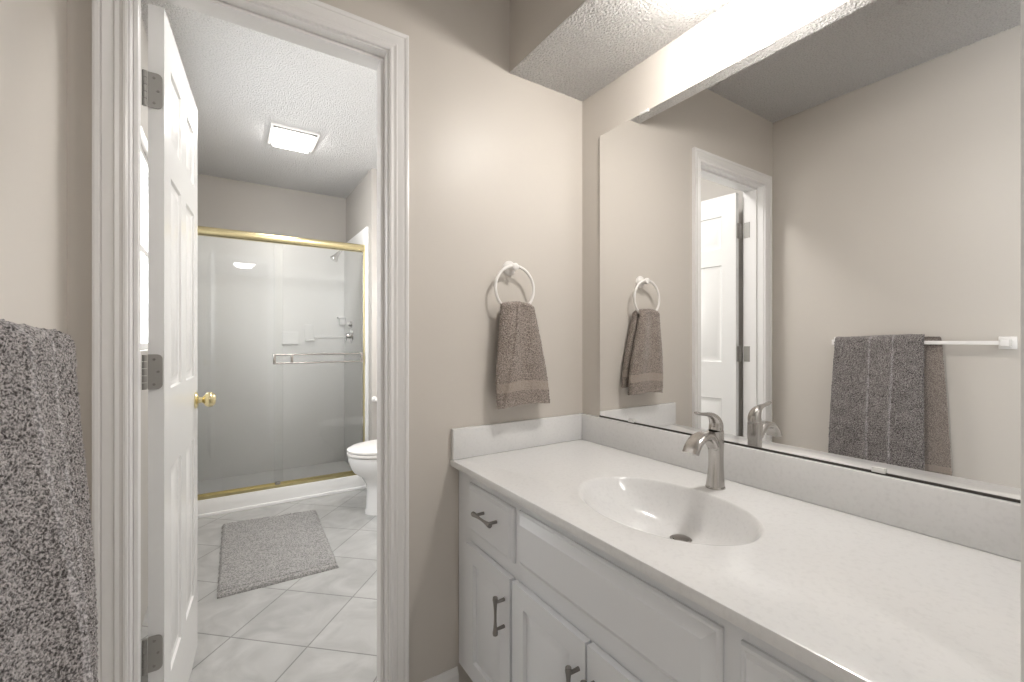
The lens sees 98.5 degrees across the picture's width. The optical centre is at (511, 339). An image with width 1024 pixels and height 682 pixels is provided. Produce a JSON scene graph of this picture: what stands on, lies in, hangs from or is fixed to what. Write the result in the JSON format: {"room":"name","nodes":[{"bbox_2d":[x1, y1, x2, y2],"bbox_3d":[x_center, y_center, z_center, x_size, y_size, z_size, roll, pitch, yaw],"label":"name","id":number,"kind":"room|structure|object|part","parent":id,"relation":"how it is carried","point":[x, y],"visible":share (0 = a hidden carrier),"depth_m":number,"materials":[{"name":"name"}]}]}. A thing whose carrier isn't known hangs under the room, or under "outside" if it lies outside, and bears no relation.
{"room":"bathroom","nodes":[
{"label":"bathroom","id":0,"kind":"room"},
{"bbox_2d":[0,0,147,626],"bbox_3d":[-1.442,-0.075,1.603,0.100,2.480,4.300,0,0,-33],"label":"wall","id":1,"kind":"structure","parent":0,"point":[33,33],"depth_m":0.81,"materials":[{"name":"grey paint"}]},
{"bbox_2d":[141,147,147,349],"bbox_3d":[-1.672,-0.410,1.967,0.030,0.910,0.780,0,0,-33],"label":"window","id":2,"kind":"structure","parent":1,"relation":"in","point":[144,162],"depth_m":2.26,"materials":[{"name":"white"}]},
{"bbox_2d":[141,0,376,197],"bbox_3d":[-1.105,-1.345,2.746,1.908,0.060,2.950,0,0,-33],"label":"ceiling","id":3,"kind":"structure","parent":0,"point":[242,80],"depth_m":2.47,"materials":[{"name":"white paint"}]},
{"bbox_2d":[267,122,319,152],"bbox_3d":[-1.425,-1.296,2.869,0.274,0.036,0.325,0,0,-33],"label":"ceiling light","id":4,"kind":"object","parent":3,"relation":"attached to","point":[282,136],"visible":1,"depth_m":2.81,"materials":[{"name":"white plastic"}]},
{"bbox_2d":[272,128,313,152],"bbox_3d":[-1.427,-1.290,2.873,0.220,0.022,0.250,0,0,-33],"label":"diffuser","id":5,"kind":"object","parent":4,"relation":"attached to","point":[282,138],"depth_m":2.83,"materials":[{"name":"white plastic"}]},
{"bbox_2d":[141,489,376,681],"bbox_3d":[-0.711,1.195,2.137,1.908,0.060,4.400,0,0,-33],"label":"floor","id":6,"kind":"structure","parent":0,"point":[319,627],"depth_m":1.86,"materials":[{"name":"grey tile"}]},
{"bbox_2d":[217,510,338,598],"bbox_3d":[-1.348,1.153,2.512,0.564,0.024,0.939,0,0,-33],"label":"bath rug","id":7,"kind":"object","parent":6,"relation":"on","point":[256,553],"visible":1,"depth_m":2.38,"materials":[{"name":"grey fabric"}]},
{"bbox_2d":[198,226,368,518],"bbox_3d":[-1.844,0.140,3.440,1.222,2.050,0.779,0,0,-33],"label":"shower enclosure","id":8,"kind":"object","parent":6,"relation":"on","point":[283,321],"visible":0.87,"depth_m":3.67,"materials":[{"name":"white glass"}]},
{"bbox_3d":[-1.673,-0.720,3.160,1.204,0.060,0.060,0,0,-33],"label":"header rail","id":9,"kind":"part","parent":8,"relation":"part of","materials":[{"name":"gold metal"}]},
{"bbox_2d":[337,317,345,324],"bbox_3d":[-1.558,-0.173,4.029,0.069,0.076,0.067,0,0,-33],"label":"corner shelf","id":10,"kind":"object","parent":8,"relation":"attached to","point":[340,320],"depth_m":4.02,"materials":[{"name":"white plastic"}]},
{"bbox_3d":[-1.175,0.173,3.487,0.012,1.757,0.044,0,0,-33],"label":"rail","id":11,"kind":"part","parent":8,"relation":"part of","materials":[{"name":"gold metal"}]},
{"bbox_2d":[347,439,376,515],"bbox_3d":[-0.781,0.777,3.092,0.717,0.775,0.440,0,0,-33],"label":"toilet","id":12,"kind":"object","parent":6,"relation":"on","point":[362,456],"visible":0.3,"depth_m":2.88,"materials":[{"name":"white ceramic"}]},
{"bbox_3d":[-0.890,0.755,3.022,0.457,0.020,0.372,0,0,-33],"label":"seat","id":13,"kind":"part","parent":12,"relation":"part of","materials":[{"name":"white plastic"}]},
{"bbox_3d":[-0.884,0.726,3.026,0.472,0.030,0.374,0,0,-33],"label":"lid","id":14,"kind":"part","parent":12,"relation":"part of","materials":[{"name":"white plastic"}]},
{"bbox_2d":[459,471,835,681],"bbox_3d":[0.359,0.790,1.081,0.595,0.750,1.213,0,0,-33],"label":"vanity cabinet","id":15,"kind":"object","parent":6,"relation":"on","point":[539,602],"visible":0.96,"depth_m":0.97,"materials":[{"name":"white wood"}]},
{"bbox_3d":[-0.078,0.503,1.240,0.035,0.015,0.100,0,0,-33],"label":"handle","id":16,"kind":"part","parent":15,"relation":"part of","materials":[{"name":"silver metal"}]},
{"bbox_3d":[-0.069,0.831,1.275,0.016,0.399,0.255,0,0,-33],"label":"door","id":17,"kind":"part","parent":15,"relation":"part of","materials":[{"name":"white wood"}]},
{"bbox_3d":[-0.065,0.519,1.272,0.015,0.148,0.254,0,0,-33],"label":"drawer","id":18,"kind":"part","parent":15,"relation":"part of","materials":[{"name":"white wood"}]},
{"bbox_3d":[-0.036,0.733,1.176,0.035,0.100,0.014,0,0,-33],"label":"handle","id":19,"kind":"part","parent":15,"relation":"part of","materials":[{"name":"silver metal"}]},
{"bbox_3d":[0.083,0.831,1.040,0.016,0.399,0.279,0,0,-33],"label":"door","id":20,"kind":"part","parent":15,"relation":"part of","materials":[{"name":"white wood"}]},
{"bbox_3d":[0.126,0.733,0.925,0.035,0.100,0.014,0,0,-33],"label":"handle","id":21,"kind":"part","parent":15,"relation":"part of","materials":[{"name":"silver metal"}]},
{"bbox_3d":[0.240,0.831,0.797,0.016,0.399,0.286,0,0,-33],"label":"door","id":22,"kind":"part","parent":15,"relation":"part of","materials":[{"name":"white wood"}]},
{"bbox_3d":[0.166,0.515,0.910,0.021,0.144,0.560,0,0,-33],"label":"drawer panel","id":23,"kind":"part","parent":15,"relation":"part of","materials":[{"name":"white wood"}]},
{"bbox_2d":[450,413,1020,681],"bbox_3d":[0.369,0.394,1.088,0.574,0.208,1.214,0,0,-33],"label":"countertop","id":24,"kind":"structure","parent":15,"relation":"on","point":[853,575],"depth_m":0.84,"materials":[{"name":"white stone"}]},
{"bbox_2d":[682,411,725,489],"bbox_3d":[0.500,0.286,1.142,0.138,0.207,0.049,0,0,-33],"label":"faucet","id":25,"kind":"object","parent":24,"relation":"on","point":[713,438],"visible":1,"depth_m":1.15,"materials":[{"name":"silver metal"}]},
{"bbox_3d":[0.495,0.272,1.139,0.127,0.067,0.045,0,0,-33],"label":"spout","id":26,"kind":"part","parent":25,"relation":"part of","materials":[{"name":"silver metal"}]},
{"bbox_3d":[0.512,0.214,1.149,0.106,0.064,0.036,0,0,-33],"label":"lever","id":27,"kind":"part","parent":25,"relation":"part of","materials":[{"name":"silver metal"}]},
{"bbox_3d":[0.402,0.519,0.552,0.015,0.148,0.239,0,0,-33],"label":"drawer","id":28,"kind":"part","parent":15,"relation":"part of","materials":[{"name":"white wood"}]},
{"bbox_2d":[198,174,345,242],"bbox_3d":[-2.126,-0.075,3.782,1.323,2.480,0.100,0,0,-33],"label":"wall","id":29,"kind":"structure","parent":0,"point":[224,203],"depth_m":3.76,"materials":[{"name":"grey paint"}]},
{"bbox_2d":[67,0,581,681],"bbox_3d":[-0.370,-0.075,1.399,1.677,2.480,0.110,0,0,-33],"label":"wall","id":30,"kind":"structure","parent":0,"point":[495,154],"depth_m":1.46,"materials":[{"name":"grey paint"}]},
{"bbox_2d":[142,3,215,681],"bbox_3d":[-1.026,0.145,1.380,0.160,2.015,0.640,0,0,-33],"label":"door","id":31,"kind":"structure","parent":30,"relation":"in","point":[174,399],"depth_m":1.20,"materials":[{"name":"white wood"}]},
{"bbox_3d":[-1.130,0.220,1.625,0.066,0.062,0.062,0,0,-33],"label":"knob","id":32,"kind":"part","parent":31,"relation":"part of","materials":[{"name":"gold metal"}]},
{"bbox_2d":[92,0,408,681],"bbox_3d":[-0.619,0.117,1.161,0.716,2.096,0.018,0,0,-33],"label":"trim","id":33,"kind":"structure","parent":30,"relation":"attached to","point":[109,17],"depth_m":0.99,"materials":[{"name":"white wood"}]},
{"bbox_2d":[128,0,388,681],"bbox_3d":[-0.652,0.148,1.213,0.592,2.034,0.035,0,0,-33],"label":"trim","id":34,"kind":"structure","parent":30,"relation":"attached to","point":[215,5],"depth_m":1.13,"materials":[{"name":"white wood"}]},
{"bbox_2d":[164,0,376,70],"bbox_3d":[-0.689,0.117,1.268,0.716,2.096,0.018,0,0,-33],"label":"trim","id":35,"kind":"structure","parent":30,"relation":"attached to","point":[164,0],"depth_m":1.25,"materials":[{"name":"white"}]},
{"bbox_2d":[423,666,458,681],"bbox_3d":[-0.249,1.121,1.405,0.170,0.088,0.012,0,0,-33],"label":"baseboard","id":36,"kind":"structure","parent":30,"relation":"attached to","point":[452,675],"depth_m":1.43,"materials":[{"name":"white wood"}]},
{"bbox_2d":[494,261,534,303],"bbox_3d":[0.002,-0.187,1.545,0.168,0.186,0.048,0,0,-33],"label":"towel ring","id":37,"kind":"object","parent":30,"relation":"attached to","point":[509,268],"visible":0.77,"depth_m":1.54,"materials":[{"name":"white plastic"}]},
{"bbox_3d":[0.002,-0.254,1.545,0.052,0.052,0.048,0,0,-33],"label":"post","id":38,"kind":"part","parent":37,"relation":"part of","materials":[{"name":"white plastic"}]},
{"bbox_2d":[496,301,549,408],"bbox_3d":[0.034,0.049,1.544,0.222,0.366,0.083,0,0,-33],"label":"hand towel","id":39,"kind":"object","parent":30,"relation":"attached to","point":[521,372],"visible":1,"depth_m":1.51,"materials":[{"name":"grey fabric"}]},
{"bbox_2d":[346,168,376,440],"bbox_3d":[-1.091,-0.075,3.940,0.585,2.480,0.960,0,0,-33],"label":"wall","id":40,"kind":"structure","parent":0,"point":[361,203],"depth_m":3.40,"materials":[{"name":"grey paint"}]},
{"bbox_2d":[371,396,376,401],"bbox_3d":[-0.982,0.455,3.395,0.179,0.044,0.072,0,0,-33],"label":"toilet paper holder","id":41,"kind":"object","parent":40,"relation":"attached to","point":[374,398],"visible":0.35,"depth_m":3.37,"materials":[{"name":"white plastic"}]},
{"bbox_2d":[510,0,585,70],"bbox_3d":[0.361,-1.103,1.009,0.012,0.303,1.340,0,0,-33],"label":"wall","id":42,"kind":"structure","parent":0,"point":[531,21],"depth_m":1.45,"materials":[{"name":"grey paint"}]},
{"bbox_2d":[510,0,732,100],"bbox_3d":[0.500,-0.950,1.099,0.343,0.004,1.340,0,0,-33],"label":"ceiling","id":43,"kind":"structure","parent":0,"point":[600,41],"depth_m":1.40,"materials":[{"name":"white paint"}]},
{"bbox_2d":[582,0,848,415],"bbox_3d":[0.686,-0.045,1.219,0.100,2.420,1.340,0,0,-33],"label":"wall","id":44,"kind":"structure","parent":0,"point":[740,28],"depth_m":1.46,"materials":[{"name":"grey paint"}]},
{"bbox_2d":[579,413,1020,560],"bbox_3d":[0.602,0.340,1.239,0.018,0.100,1.214,0,0,-33],"label":"backsplash","id":45,"kind":"structure","parent":44,"relation":"attached to","point":[980,522],"depth_m":0.98,"materials":[{"name":"stone"}]},
{"bbox_2d":[599,0,1020,502],"bbox_3d":[0.633,-0.241,1.198,0.012,1.062,1.111,0,0,-33],"label":"wall mirror","id":46,"kind":"object","parent":44,"relation":"attached to","point":[811,246],"visible":1,"depth_m":1.00,"materials":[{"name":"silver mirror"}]},
{"bbox_2d":[1021,0,1023,681],"bbox_3d":[0.829,-0.045,0.588,0.547,2.420,0.124,0,0,-33],"label":"wall","id":47,"kind":"structure","parent":0,"point":[1022,1],"depth_m":0.49,"materials":[{"name":"white paint"}]},
{"bbox_3d":[-0.589,0.012,0.446,0.071,0.052,0.632,0,0,-33],"label":"towel bar","id":48,"kind":"object","parent":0,"visible":0},
{"bbox_2d":[0,319,98,681],"bbox_3d":[-0.602,0.369,0.546,0.148,0.792,0.455,0,0,-33],"label":"bath towel","id":49,"kind":"object","parent":48,"relation":"hanging from","point":[48,609],"visible":1,"depth_m":0.52,"materials":[{"name":"grey fabric"}]}
]}

